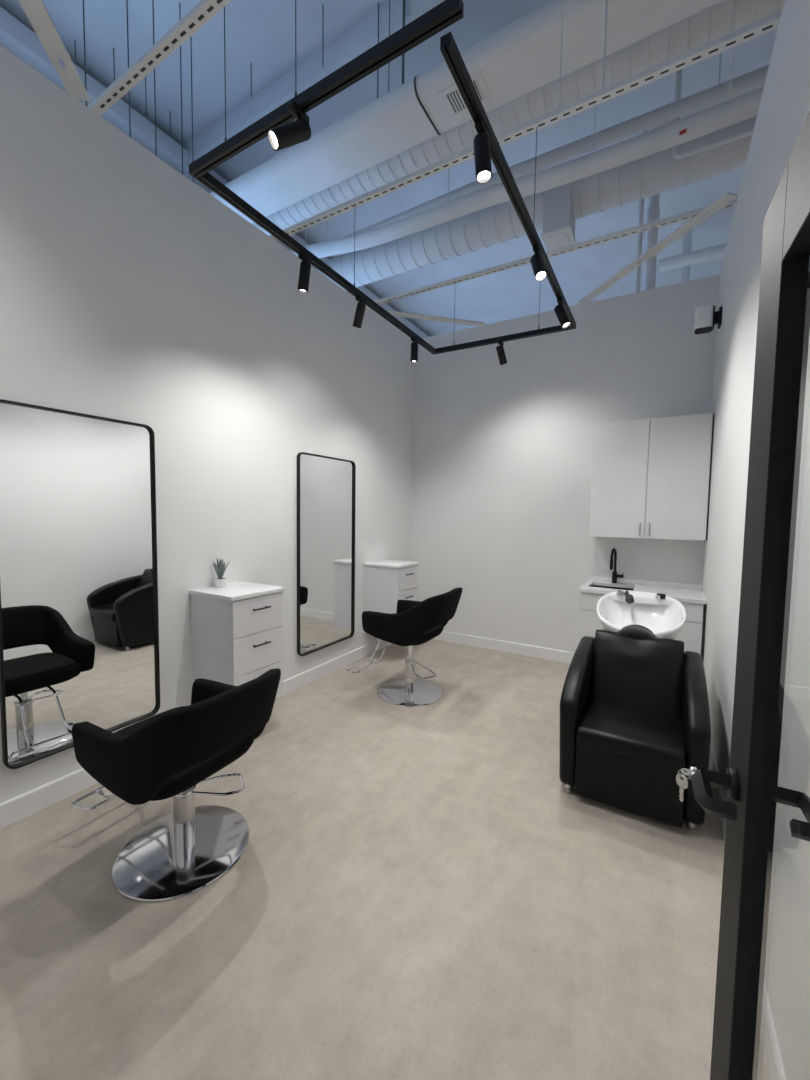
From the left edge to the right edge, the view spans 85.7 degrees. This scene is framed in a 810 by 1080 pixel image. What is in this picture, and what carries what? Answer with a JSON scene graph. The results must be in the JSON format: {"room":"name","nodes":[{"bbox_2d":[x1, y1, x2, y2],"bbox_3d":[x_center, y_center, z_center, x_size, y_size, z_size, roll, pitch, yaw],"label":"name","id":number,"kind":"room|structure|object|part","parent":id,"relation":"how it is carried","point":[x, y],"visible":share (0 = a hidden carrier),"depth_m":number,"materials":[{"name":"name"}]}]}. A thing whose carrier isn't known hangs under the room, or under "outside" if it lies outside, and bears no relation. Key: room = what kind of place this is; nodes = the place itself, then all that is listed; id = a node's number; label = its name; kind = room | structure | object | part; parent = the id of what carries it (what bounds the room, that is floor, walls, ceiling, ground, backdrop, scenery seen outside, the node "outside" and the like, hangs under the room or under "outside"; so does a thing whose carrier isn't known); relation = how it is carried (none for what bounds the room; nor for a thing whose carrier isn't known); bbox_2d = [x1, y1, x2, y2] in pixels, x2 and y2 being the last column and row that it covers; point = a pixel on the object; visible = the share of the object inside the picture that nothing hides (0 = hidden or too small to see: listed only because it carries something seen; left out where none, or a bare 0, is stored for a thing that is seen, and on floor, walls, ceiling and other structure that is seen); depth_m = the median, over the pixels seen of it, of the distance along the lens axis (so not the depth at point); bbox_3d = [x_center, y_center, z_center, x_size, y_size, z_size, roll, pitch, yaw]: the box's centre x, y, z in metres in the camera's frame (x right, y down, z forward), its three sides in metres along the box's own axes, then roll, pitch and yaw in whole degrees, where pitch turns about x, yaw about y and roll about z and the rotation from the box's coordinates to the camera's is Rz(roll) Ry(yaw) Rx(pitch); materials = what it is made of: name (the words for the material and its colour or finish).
{"room":"salon","nodes":[
{"label":"salon","id":0,"kind":"room"},
{"bbox_2d":[0,45,413,802],"bbox_3d":[-1.206,-0.525,3.524,0.120,3.772,5.169,3,4,30],"label":"wall","id":1,"kind":"structure","parent":0,"point":[130,292],"depth_m":2.93,"materials":[{"name":"paint"}]},
{"bbox_2d":[18,0,90,101],"bbox_3d":[-1.506,-2.282,1.496,0.095,0.010,1.683,0,4,-15],"label":"brace","id":2,"kind":"object","parent":1,"relation":"attached to","point":[36,11],"visible":1,"depth_m":2.04,"materials":[{"name":"paint"}]},
{"bbox_2d":[0,399,159,768],"bbox_3d":[-1.785,0.224,2.451,0.032,1.836,0.778,3,4,30],"label":"wall mirror","id":3,"kind":"object","parent":1,"relation":"attached to","point":[79,617],"visible":0.98,"depth_m":2.39,"materials":[{"name":"black metal"}]},
{"bbox_2d":[87,0,231,115],"bbox_3d":[-0.354,-2.295,1.607,3.231,0.026,0.050,3,4,30],"label":"strut","id":4,"kind":"object","parent":1,"relation":"on","point":[204,10],"visible":0.98,"depth_m":2.08,"materials":[{"name":"paint"}]},
{"bbox_2d":[0,639,391,828],"bbox_3d":[-1.168,1.299,3.613,0.014,0.123,4.909,3,4,30],"label":"baseboard","id":5,"kind":"structure","parent":1,"relation":"attached to","point":[17,808],"depth_m":2.43,"materials":[{"name":"white paint"}]},
{"bbox_2d":[189,582,284,694],"bbox_3d":[-1.173,0.732,3.104,0.470,0.778,0.460,3,4,30],"label":"drawer cabinet","id":6,"kind":"object","parent":1,"relation":"attached to","point":[237,628],"visible":0.77,"depth_m":2.95,"materials":[{"name":"white wood"}]},
{"bbox_2d":[212,558,229,587],"bbox_3d":[-1.330,0.228,3.118,0.119,0.221,0.130,-2,5,-41],"label":"potted plant","id":7,"kind":"object","parent":6,"relation":"on","point":[220,582],"visible":1,"depth_m":3.10,"materials":[{"name":"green plant"}]},
{"bbox_3d":[-1.323,0.307,3.128,0.082,0.062,0.082,3,4,30],"label":"pot","id":8,"kind":"part","parent":7,"relation":"part of","materials":[{"name":"white ceramic"}]},
{"bbox_3d":[-1.004,0.510,2.991,0.019,0.244,0.428,3,4,30],"label":"drawer","id":9,"kind":"part","parent":6,"relation":"part of","materials":[{"name":"white wood"}]},
{"bbox_3d":[-1.007,0.762,3.007,0.019,0.253,0.428,3,4,30],"label":"drawer","id":10,"kind":"part","parent":6,"relation":"part of","materials":[{"name":"white"}]},
{"bbox_3d":[-1.011,1.009,3.022,0.019,0.235,0.428,3,4,30],"label":"drawer","id":11,"kind":"part","parent":6,"relation":"part of","materials":[{"name":"white wood"}]},
{"bbox_3d":[-0.983,0.466,2.976,0.035,0.010,0.150,3,4,30],"label":"drawer pull","id":12,"kind":"part","parent":6,"relation":"part of","materials":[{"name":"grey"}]},
{"bbox_3d":[-0.986,0.713,2.992,0.035,0.010,0.150,3,4,30],"label":"drawer pull","id":13,"kind":"part","parent":6,"relation":"part of","materials":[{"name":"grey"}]},
{"bbox_2d":[297,452,355,655],"bbox_3d":[-0.742,0.122,4.220,0.032,1.833,0.815,3,4,30],"label":"wall mirror","id":14,"kind":"object","parent":1,"relation":"attached to","point":[326,486],"visible":1,"depth_m":4.18,"materials":[{"name":"black metal"}]},
{"bbox_2d":[363,559,418,633],"bbox_3d":[-0.143,0.637,4.851,0.470,0.778,0.460,3,4,30],"label":"drawer cabinet","id":15,"kind":"object","parent":1,"relation":"attached to","point":[386,582],"visible":0.73,"depth_m":4.68,"materials":[{"name":"white wood"}]},
{"bbox_3d":[0.023,0.666,4.753,0.019,0.253,0.428,3,4,30],"label":"drawer","id":16,"kind":"part","parent":15,"relation":"part of","materials":[{"name":"white wood"}]},
{"bbox_3d":[0.026,0.415,4.738,0.019,0.244,0.428,3,4,30],"label":"drawer","id":17,"kind":"part","parent":15,"relation":"part of","materials":[{"name":"white"}]},
{"bbox_2d":[269,11,781,240],"bbox_3d":[0.296,-2.355,2.710,3.231,0.026,0.050,3,4,30],"label":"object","id":18,"kind":"object","parent":1,"relation":"on","point":[770,23],"visible":0.91,"depth_m":2.33,"materials":[{"name":"paint"}]},
{"bbox_2d":[189,0,575,354],"bbox_3d":[0.234,-2.043,2.819,1.409,0.612,2.648,3,4,30],"label":"track","id":19,"kind":"object","parent":18,"relation":"hanging from","point":[445,14],"visible":0.94,"depth_m":1.82,"materials":[{"name":"black metal"}]},
{"bbox_2d":[268,100,310,150],"bbox_3d":[-0.447,-1.591,1.693,0.166,0.178,0.069,-1,4,-31],"label":"track spotlight","id":20,"kind":"object","parent":19,"relation":"hanging from","point":[298,131],"visible":1,"depth_m":1.68,"materials":[{"name":"black metal"}]},
{"bbox_2d":[298,253,311,293],"bbox_3d":[-0.623,-1.642,2.696,0.091,0.207,0.090,3,4,30],"label":"track spotlight","id":21,"kind":"object","parent":19,"relation":"hanging from","point":[305,265],"visible":1,"depth_m":2.67,"materials":[{"name":"black metal"}]},
{"bbox_3d":[-0.337,-1.787,3.175,0.038,0.040,2.580,3,4,29],"label":"track rail","id":22,"kind":"part","parent":19,"relation":"part of","materials":[{"name":"black metal"}]},
{"bbox_3d":[-0.410,-1.696,1.701,1.359,0.040,0.038,3,4,30],"label":"track rail","id":23,"kind":"part","parent":19,"relation":"part of","materials":[{"name":"black metal"}]},
{"bbox_2d":[353,296,365,328],"bbox_3d":[-0.340,-1.671,3.215,0.118,0.205,0.093,3,4,30],"label":"track spotlight","id":24,"kind":"object","parent":19,"relation":"hanging from","point":[360,309],"visible":1,"depth_m":3.19,"materials":[{"name":"black metal"}]},
{"bbox_2d":[411,337,417,362],"bbox_3d":[0.085,-1.711,3.937,0.069,0.204,0.090,3,4,30],"label":"track spotlight","id":25,"kind":"object","parent":19,"relation":"hanging from","point":[414,345],"visible":1,"depth_m":3.91,"materials":[{"name":"black metal"}]},
{"bbox_2d":[473,118,491,183],"bbox_3d":[0.317,-1.571,1.773,0.082,0.206,0.090,3,4,30],"label":"track spotlight","id":26,"kind":"object","parent":19,"relation":"hanging from","point":[482,155],"visible":1,"depth_m":1.75,"materials":[{"name":"black metal"}]},
{"bbox_2d":[496,339,506,364],"bbox_3d":[0.880,-1.703,3.977,0.132,0.203,0.066,-3,5,-43],"label":"track spotlight","id":27,"kind":"object","parent":19,"relation":"hanging from","point":[500,349],"visible":1,"depth_m":3.95,"materials":[{"name":"black metal"}]},
{"bbox_3d":[0.866,-1.819,3.959,1.287,0.040,0.038,3,4,29],"label":"track rail","id":28,"kind":"part","parent":19,"relation":"part of","materials":[{"name":"black metal"}]},
{"bbox_3d":[0.768,-1.732,2.550,0.038,0.040,2.521,3,4,30],"label":"track rail","id":29,"kind":"part","parent":19,"relation":"part of","materials":[{"name":"black metal"}]},
{"bbox_2d":[530,245,546,280],"bbox_3d":[0.781,-1.615,2.558,0.075,0.203,0.131,1,4,-5],"label":"track spotlight","id":30,"kind":"object","parent":19,"relation":"hanging from","point":[537,264],"visible":1,"depth_m":2.54,"materials":[{"name":"black metal"}]},
{"bbox_2d":[554,298,570,328],"bbox_3d":[1.150,-1.648,3.184,0.122,0.205,0.090,3,4,30],"label":"track spotlight","id":31,"kind":"object","parent":19,"relation":"hanging from","point":[561,314],"visible":1,"depth_m":3.16,"materials":[{"name":"black metal"}]},
{"bbox_2d":[365,198,736,305],"bbox_3d":[0.954,-2.416,3.824,3.231,0.026,0.050,3,4,30],"label":"strut","id":32,"kind":"object","parent":1,"relation":"on","point":[688,215],"visible":0.9,"depth_m":3.59,"materials":[{"name":"paint"}]},
{"bbox_2d":[0,6,426,334],"bbox_3d":[-2.302,-1.513,5.228,0.140,5.500,13.200,3,4,30],"label":"wall","id":33,"kind":"structure","parent":0,"point":[0,6],"depth_m":4.14,"materials":[{"name":"paint"}]},
{"bbox_2d":[0,7,428,337],"bbox_3d":[-2.197,-4.046,4.911,0.140,0.160,13.000,3,4,30],"label":"beam","id":34,"kind":"structure","parent":33,"relation":"attached to","point":[14,35],"depth_m":4.05,"materials":[{"name":"metal"}]},
{"bbox_2d":[209,0,723,223],"bbox_3d":[0.915,-3.046,2.677,7.830,0.162,0.432,3,4,30],"label":"air duct","id":35,"kind":"object","parent":33,"relation":"attached to","point":[521,57],"visible":0.81,"depth_m":2.92,"materials":[{"name":"grey metal"}]},
{"bbox_3d":[0.404,-3.007,2.951,0.315,0.016,0.220,3,4,30],"label":"grille panel","id":36,"kind":"part","parent":35,"relation":"part of","materials":[{"name":"white metal"}]},
{"bbox_2d":[312,116,756,290],"bbox_3d":[1.716,-3.127,4.034,7.830,0.600,0.407,3,4,30],"label":"spiral duct","id":37,"kind":"object","parent":33,"relation":"attached to","point":[557,209],"visible":0.56,"depth_m":4.05,"materials":[{"name":"metal"}]},
{"bbox_2d":[541,225,575,250],"bbox_3d":[1.455,-2.851,4.132,0.265,0.030,0.285,3,4,30],"label":"grille","id":38,"kind":"object","parent":37,"relation":"attached to","point":[560,236],"depth_m":4.09,"materials":[{"name":"metal"}]},
{"bbox_2d":[0,639,768,1079],"bbox_3d":[1.931,1.524,2.896,9.900,0.150,13.200,3,4,30],"label":"floor","id":39,"kind":"structure","parent":0,"point":[413,893],"depth_m":1.71,"materials":[{"name":"concrete"}]},
{"bbox_2d":[71,668,280,901],"bbox_3d":[-1.094,1.022,2.069,0.976,0.872,0.650,3,4,28],"label":"salon chair","id":40,"kind":"object","parent":39,"relation":"on","point":[164,755],"visible":1,"depth_m":1.86,"materials":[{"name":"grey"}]},
{"bbox_3d":[-0.987,0.818,2.001,0.740,0.453,0.650,3,4,28],"label":"backrest","id":41,"kind":"part","parent":40,"relation":"part of","materials":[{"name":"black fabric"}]},
{"bbox_3d":[-1.042,1.451,2.065,0.580,0.016,0.580,3,4,28],"label":"plate","id":42,"kind":"part","parent":40,"relation":"part of","materials":[{"name":"grey metal"}]},
{"bbox_3d":[-1.065,0.975,2.051,0.548,0.153,0.552,3,4,28],"label":"seat","id":43,"kind":"part","parent":40,"relation":"part of","materials":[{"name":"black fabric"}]},
{"bbox_2d":[346,587,462,706],"bbox_3d":[-0.008,0.878,3.887,0.976,0.962,0.650,3,4,29],"label":"salon chair","id":44,"kind":"object","parent":39,"relation":"on","point":[413,623],"visible":1,"depth_m":3.64,"materials":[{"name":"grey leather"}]},
{"bbox_3d":[0.042,1.352,3.884,0.580,0.016,0.580,3,4,29],"label":"plate","id":45,"kind":"part","parent":44,"relation":"part of","materials":[{"name":"grey metal"}]},
{"bbox_3d":[0.099,0.629,3.813,0.740,0.453,0.650,3,4,29],"label":"backrest","id":46,"kind":"part","parent":44,"relation":"part of","materials":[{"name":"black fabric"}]},
{"bbox_3d":[0.021,0.786,3.865,0.548,0.153,0.552,3,4,29],"label":"seat","id":47,"kind":"part","parent":44,"relation":"part of","materials":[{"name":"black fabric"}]},
{"bbox_2d":[559,590,710,832],"bbox_3d":[1.465,0.921,2.774,0.697,1.056,1.245,3,4,30],"label":"chair","id":48,"kind":"object","parent":39,"relation":"on","point":[635,710],"visible":0.98,"depth_m":2.45,"materials":[{"name":"black leather"}]},
{"bbox_3d":[1.103,1.044,2.760,0.098,0.722,0.828,3,4,30],"label":"armrest","id":49,"kind":"part","parent":48,"relation":"part of","materials":[{"name":"black leather"}]},
{"bbox_3d":[1.179,1.254,2.316,0.509,0.360,0.055,3,4,30],"label":"panel","id":50,"kind":"part","parent":48,"relation":"part of","materials":[{"name":"black leather"}]},
{"bbox_2d":[576,700,685,771],"bbox_3d":[1.273,1.074,2.460,0.501,0.123,0.495,3,4,30],"label":"seat cushion","id":51,"kind":"object","parent":48,"relation":"on","point":[649,736],"depth_m":2.34,"materials":[{"name":"black leather"}]},
{"bbox_3d":[1.455,0.862,2.751,0.497,0.495,0.330,3,4,30],"label":"backrest","id":52,"kind":"part","parent":48,"relation":"part of","materials":[{"name":"black leather"}]},
{"bbox_2d":[596,590,686,639],"bbox_3d":[1.632,0.555,3.041,0.550,0.356,0.583,3,4,30],"label":"basin","id":53,"kind":"object","parent":48,"relation":"in","point":[636,615],"depth_m":3.12,"materials":[{"name":"white ceramic"}]},
{"bbox_3d":[1.619,1.070,2.457,0.098,0.722,0.828,3,4,30],"label":"armrest","id":54,"kind":"part","parent":48,"relation":"part of","materials":[{"name":"black leather"}]},
{"bbox_2d":[579,592,705,659],"bbox_3d":[2.194,0.933,4.090,0.965,0.886,0.637,3,4,30],"label":"base cabinet","id":55,"kind":"object","parent":39,"relation":"on","point":[692,632],"visible":0.13,"depth_m":3.65,"materials":[{"name":"white laminate"}]},
{"bbox_3d":[1.840,0.966,3.976,0.469,0.615,0.019,3,4,30],"label":"cabinet door","id":56,"kind":"part","parent":55,"relation":"part of","materials":[{"name":"white laminate"}]},
{"bbox_3d":[1.846,0.577,3.952,0.469,0.155,0.019,3,4,30],"label":"drawer","id":57,"kind":"part","parent":55,"relation":"part of","materials":[{"name":"white laminate"}]},
{"bbox_2d":[579,580,707,603],"bbox_3d":[2.198,0.473,4.072,0.985,0.032,0.624,3,4,30],"label":"countertop","id":58,"kind":"structure","parent":55,"relation":"on","point":[688,595],"depth_m":4.01,"materials":[{"name":"white stone"}]},
{"bbox_2d":[591,585,633,589],"bbox_3d":[2.001,0.563,4.231,0.409,0.172,0.364,3,4,30],"label":"sink","id":59,"kind":"object","parent":58,"relation":"in","point":[592,585],"visible":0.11,"depth_m":4.37,"materials":[{"name":"black metal"}]},
{"bbox_2d":[610,548,623,582],"bbox_3d":[2.107,0.260,4.333,0.119,0.357,0.194,3,4,30],"label":"tap","id":60,"kind":"object","parent":58,"relation":"on","point":[615,575],"visible":1,"depth_m":4.39,"materials":[{"name":"black metal"}]},
{"bbox_3d":[2.076,0.209,4.340,0.033,0.257,0.180,4,5,39],"label":"spout","id":61,"kind":"part","parent":60,"relation":"part of","materials":[{"name":"black metal"}]},
{"bbox_2d":[589,577,701,589],"bbox_3d":[2.354,0.425,4.333,0.985,0.035,0.012,3,4,30],"label":"upstand","id":62,"kind":"object","parent":58,"relation":"on","point":[590,578],"visible":1,"depth_m":4.30,"materials":[{"name":"white stone"}]},
{"bbox_3d":[2.247,0.987,3.737,0.469,0.615,0.019,3,4,30],"label":"cabinet door","id":63,"kind":"part","parent":55,"relation":"part of","materials":[{"name":"white laminate"}]},
{"bbox_3d":[2.252,0.598,3.713,0.469,0.155,0.019,3,4,30],"label":"drawer","id":64,"kind":"part","parent":55,"relation":"part of","materials":[{"name":"white laminate"}]},
{"bbox_2d":[644,127,659,289],"bbox_3d":[2.517,-1.406,4.599,0.120,5.500,0.120,3,4,30],"label":"riser pipe","id":65,"kind":"object","parent":39,"relation":"on","point":[653,210],"visible":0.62,"depth_m":4.46,"materials":[{"name":"metal"}]},
{"bbox_2d":[681,229,691,282],"bbox_3d":[3.753,-1.477,6.016,0.100,5.500,0.100,3,4,30],"label":"steel post","id":66,"kind":"object","parent":39,"relation":"on","point":[687,238],"visible":0.02,"depth_m":5.83,"materials":[{"name":"metal"}]},
{"bbox_2d":[0,0,776,336],"bbox_3d":[1.967,-4.117,2.567,10.000,0.150,13.200,3,4,30],"label":"ceiling","id":67,"kind":"structure","parent":0,"point":[261,33],"depth_m":4.19,"materials":[{"name":"paint"}]},
{"bbox_2d":[74,39,75,64],"bbox_3d":[-2.757,-4.080,3.649,0.008,0.191,0.008,-2,4,-37],"label":"rod","id":68,"kind":"object","parent":67,"relation":"hanging from","point":[74,39],"visible":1,"depth_m":3.65,"materials":[{"name":"grey metal"}]},
{"bbox_2d":[82,0,86,105],"bbox_3d":[-2.098,-2.815,2.874,0.009,2.600,0.009,3,4,30],"label":"rod","id":69,"kind":"object","parent":67,"relation":"hanging from","point":[82,0],"visible":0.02,"depth_m":2.85,"materials":[{"name":"grey metal"}]},
{"bbox_2d":[113,48,114,80],"bbox_3d":[-2.475,-4.042,3.711,0.008,0.266,0.008,-2,4,-37],"label":"rod","id":70,"kind":"object","parent":67,"relation":"hanging from","point":[113,48],"visible":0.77,"depth_m":3.71,"materials":[{"name":"grey metal"}]},
{"bbox_2d":[126,0,130,137],"bbox_3d":[-1.958,-2.828,3.111,0.009,2.600,0.009,3,4,30],"label":"rod","id":71,"kind":"object","parent":67,"relation":"hanging from","point":[126,0],"visible":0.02,"depth_m":3.07,"materials":[{"name":"grey metal"}]},
{"bbox_2d":[145,76,147,116],"bbox_3d":[-2.232,-3.921,3.755,0.024,0.506,0.023,3,4,30],"label":"rod","id":72,"kind":"object","parent":67,"relation":"hanging from","point":[146,112],"visible":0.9,"depth_m":3.76,"materials":[{"name":"grey metal"}]},
{"bbox_2d":[152,0,156,155],"bbox_3d":[-1.864,-2.837,3.270,0.009,2.600,0.009,3,4,30],"label":"rod","id":73,"kind":"object","parent":67,"relation":"hanging from","point":[152,0],"visible":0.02,"depth_m":3.24,"materials":[{"name":"grey metal"}]},
{"bbox_2d":[179,3,182,174],"bbox_3d":[-1.757,-2.846,3.450,0.009,2.600,0.009,3,4,30],"label":"rod","id":74,"kind":"object","parent":67,"relation":"hanging from","point":[179,3],"visible":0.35,"depth_m":3.41,"materials":[{"name":"grey metal"}]},
{"bbox_2d":[190,36,193,181],"bbox_3d":[-1.712,-2.851,3.528,0.009,2.600,0.009,3,4,30],"label":"rod","id":75,"kind":"object","parent":67,"relation":"hanging from","point":[191,36],"visible":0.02,"depth_m":3.48,"materials":[{"name":"grey metal"}]},
{"bbox_2d":[251,63,251,97],"bbox_3d":[-1.346,-4.026,3.819,0.008,0.281,0.008,-2,4,-37],"label":"rod","id":76,"kind":"object","parent":67,"relation":"hanging from","point":[251,63],"visible":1,"depth_m":3.82,"materials":[{"name":"grey metal"}]},
{"bbox_2d":[322,5,323,66],"bbox_3d":[-0.636,-3.905,3.381,0.008,0.448,0.008,-2,4,-37],"label":"rod","id":77,"kind":"object","parent":67,"relation":"hanging from","point":[322,5],"visible":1,"depth_m":3.38,"materials":[{"name":"grey metal"}]},
{"bbox_2d":[181,0,470,160],"bbox_3d":[1.866,-3.923,2.254,9.840,0.200,0.140,3,4,30],"label":"roof beam","id":78,"kind":"structure","parent":67,"relation":"attached to","point":[362,36],"depth_m":3.74,"materials":[{"name":"metal"}]},
{"bbox_2d":[377,2,378,98],"bbox_3d":[-0.209,-3.652,3.376,0.009,0.940,0.009,-2,4,-37],"label":"rod","id":79,"kind":"object","parent":67,"relation":"hanging from","point":[378,2],"visible":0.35,"depth_m":3.36,"materials":[{"name":"grey metal"}]},
{"bbox_2d":[388,0,389,91],"bbox_3d":[-0.121,-3.647,3.325,0.008,0.940,0.008,3,4,30],"label":"rod","id":80,"kind":"object","parent":67,"relation":"hanging from","point":[389,0],"visible":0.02,"depth_m":3.31,"materials":[{"name":"grey metal"}]},
{"bbox_2d":[402,0,404,83],"bbox_3d":[-0.013,-3.642,3.261,0.018,0.940,0.018,-2,4,-37],"label":"rod","id":81,"kind":"object","parent":67,"relation":"hanging from","point":[403,13],"visible":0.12,"depth_m":3.25,"materials":[{"name":"grey metal"}]},
{"bbox_2d":[252,0,783,235],"bbox_3d":[1.197,-3.628,3.106,7.830,0.914,0.328,3,4,30],"label":"duct","id":82,"kind":"object","parent":67,"relation":"hanging from","point":[716,21],"visible":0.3,"depth_m":3.13,"materials":[{"name":"metal"}]},
{"bbox_2d":[289,86,763,257],"bbox_3d":[1.394,-3.488,3.428,7.806,1.228,0.140,3,4,30],"label":"air duct","id":83,"kind":"object","parent":67,"relation":"hanging from","point":[743,107],"visible":0.77,"depth_m":3.46,"materials":[{"name":"metal"}]},
{"bbox_2d":[305,52,768,245],"bbox_3d":[1.498,-3.626,3.591,7.801,0.970,0.100,3,4,30],"label":"pipe","id":84,"kind":"object","parent":67,"relation":"hanging from","point":[751,80],"visible":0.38,"depth_m":3.48,"materials":[{"name":"metal"}]},
{"bbox_2d":[558,0,563,108],"bbox_3d":[0.855,-3.190,2.334,0.008,1.702,0.008,3,4,30],"label":"rod","id":85,"kind":"object","parent":67,"relation":"hanging from","point":[562,0],"visible":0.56,"depth_m":2.37,"materials":[{"name":"paint"}]},
{"bbox_2d":[602,0,607,88],"bbox_3d":[1.044,-3.180,2.223,0.012,1.702,0.012,3,4,30],"label":"rod","id":86,"kind":"object","parent":67,"relation":"hanging from","point":[606,1],"visible":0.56,"depth_m":2.26,"materials":[{"name":"paint"}]},
{"bbox_2d":[659,243,726,271],"bbox_3d":[4.909,-3.853,5.030,3.400,0.604,0.170,3,4,30],"label":"drain pipe","id":87,"kind":"object","parent":67,"relation":"hanging from","point":[709,253],"visible":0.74,"depth_m":5.67,"materials":[{"name":"metal"}]},
{"bbox_2d":[672,69,753,158],"bbox_3d":[3.518,-3.463,2.571,3.276,1.111,0.042,3,4,30],"label":"conduit","id":88,"kind":"object","parent":67,"relation":"hanging from","point":[678,84],"visible":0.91,"depth_m":3.34,"materials":[{"name":"metal"}]},
{"bbox_2d":[728,0,736,91],"bbox_3d":[1.867,-3.298,2.439,0.024,1.470,0.023,3,4,30],"label":"rod","id":89,"kind":"object","parent":67,"relation":"hanging from","point":[731,87],"visible":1,"depth_m":2.47,"materials":[{"name":"paint"}]},
{"bbox_2d":[411,274,719,652],"bbox_3d":[1.476,-0.572,4.874,3.131,3.772,0.120,3,4,30],"label":"wall","id":90,"kind":"structure","parent":0,"point":[503,454],"depth_m":4.80,"materials":[{"name":"paint"}]},
{"bbox_2d":[376,310,484,326],"bbox_3d":[0.301,-2.468,4.854,1.237,0.010,0.095,0,4,-14],"label":"brace","id":91,"kind":"object","parent":90,"relation":"attached to","point":[399,314],"visible":0.86,"depth_m":4.85,"materials":[{"name":"paint"}]},
{"bbox_2d":[433,631,573,662],"bbox_3d":[1.000,1.231,5.175,2.136,0.123,0.014,3,4,30],"label":"baseboard","id":92,"kind":"structure","parent":90,"relation":"attached to","point":[499,645],"depth_m":5.05,"materials":[{"name":"white paint"}]},
{"bbox_2d":[590,413,713,540],"bbox_3d":[2.294,-0.565,4.113,0.950,1.091,0.360,3,4,30],"label":"upper cabinet","id":93,"kind":"object","parent":90,"relation":"attached to","point":[651,477],"visible":1,"depth_m":3.96,"materials":[{"name":"white laminate"}]},
{"bbox_3d":[2.016,-0.569,4.116,0.468,1.091,0.019,3,4,30],"label":"cabinet door","id":94,"kind":"part","parent":93,"relation":"part of","materials":[{"name":"white laminate"}]},
{"bbox_3d":[2.421,-0.549,3.879,0.464,1.091,0.019,3,4,30],"label":"cabinet door","id":95,"kind":"part","parent":93,"relation":"part of","materials":[{"name":"white laminate"}]},
{"bbox_2d":[635,129,646,291],"bbox_3d":[2.386,-1.407,4.583,0.048,5.500,0.047,3,4,30],"label":"riser pipe","id":96,"kind":"object","parent":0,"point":[641,202],"visible":0.14,"depth_m":4.46,"materials":[{"name":"metal"}]},
{"bbox_2d":[702,0,809,1079],"bbox_3d":[1.595,-0.382,1.879,0.120,3.772,5.169,3,4,30],"label":"wall","id":97,"kind":"structure","parent":0,"point":[784,107],"depth_m":1.99,"materials":[{"name":"paint"}]},
{"bbox_2d":[577,192,737,304],"bbox_3d":[2.001,-2.372,3.699,0.095,0.010,1.594,0,4,-14],"label":"brace","id":98,"kind":"object","parent":97,"relation":"attached to","point":[727,197],"visible":1,"depth_m":3.46,"materials":[{"name":"paint"}]},
{"bbox_2d":[694,303,722,333],"bbox_3d":[2.528,-1.844,3.639,0.182,0.195,0.110,3,4,30],"label":"wall speaker","id":99,"kind":"object","parent":97,"relation":"attached to","point":[706,316],"visible":1,"depth_m":3.60,"materials":[{"name":"white plastic"}]},
{"bbox_2d":[694,326,711,333],"bbox_3d":[2.502,-1.757,3.659,0.123,0.018,0.098,3,4,30],"label":"speaker grille","id":100,"kind":"object","parent":99,"relation":"attached to","point":[698,329],"depth_m":3.64,"materials":[{"name":"black metal"}]},
{"bbox_2d":[709,739,786,1079],"bbox_3d":[1.357,1.450,1.766,0.014,0.123,4.280,3,4,30],"label":"baseboard","id":101,"kind":"structure","parent":97,"relation":"attached to","point":[774,1063],"depth_m":1.29,"materials":[{"name":"white paint"}]},
{"bbox_2d":[690,112,809,1079],"bbox_3d":[0.424,0.510,0.430,0.179,2.120,0.915,3,4,28],"label":"door","id":102,"kind":"structure","parent":97,"relation":"in","point":[750,781],"depth_m":0.70,"materials":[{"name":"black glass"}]},
{"bbox_2d":[676,768,690,801],"bbox_3d":[0.537,0.463,0.808,0.059,0.063,0.022,3,4,28],"label":"key","id":103,"kind":"object","parent":102,"relation":"attached to","point":[683,784],"visible":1,"depth_m":0.82,"materials":[{"name":"silver metal"}]},
{"bbox_3d":[0.586,0.435,0.780,0.012,0.054,0.054,3,4,28],"label":"lever handle","id":104,"kind":"part","parent":102,"relation":"part of","materials":[{"name":"black metal"}]},
{"bbox_3d":[0.438,-0.475,0.369,0.038,0.145,0.625,3,4,28],"label":"rail","id":105,"kind":"part","parent":102,"relation":"part of","materials":[{"name":"black metal"}]}
]}

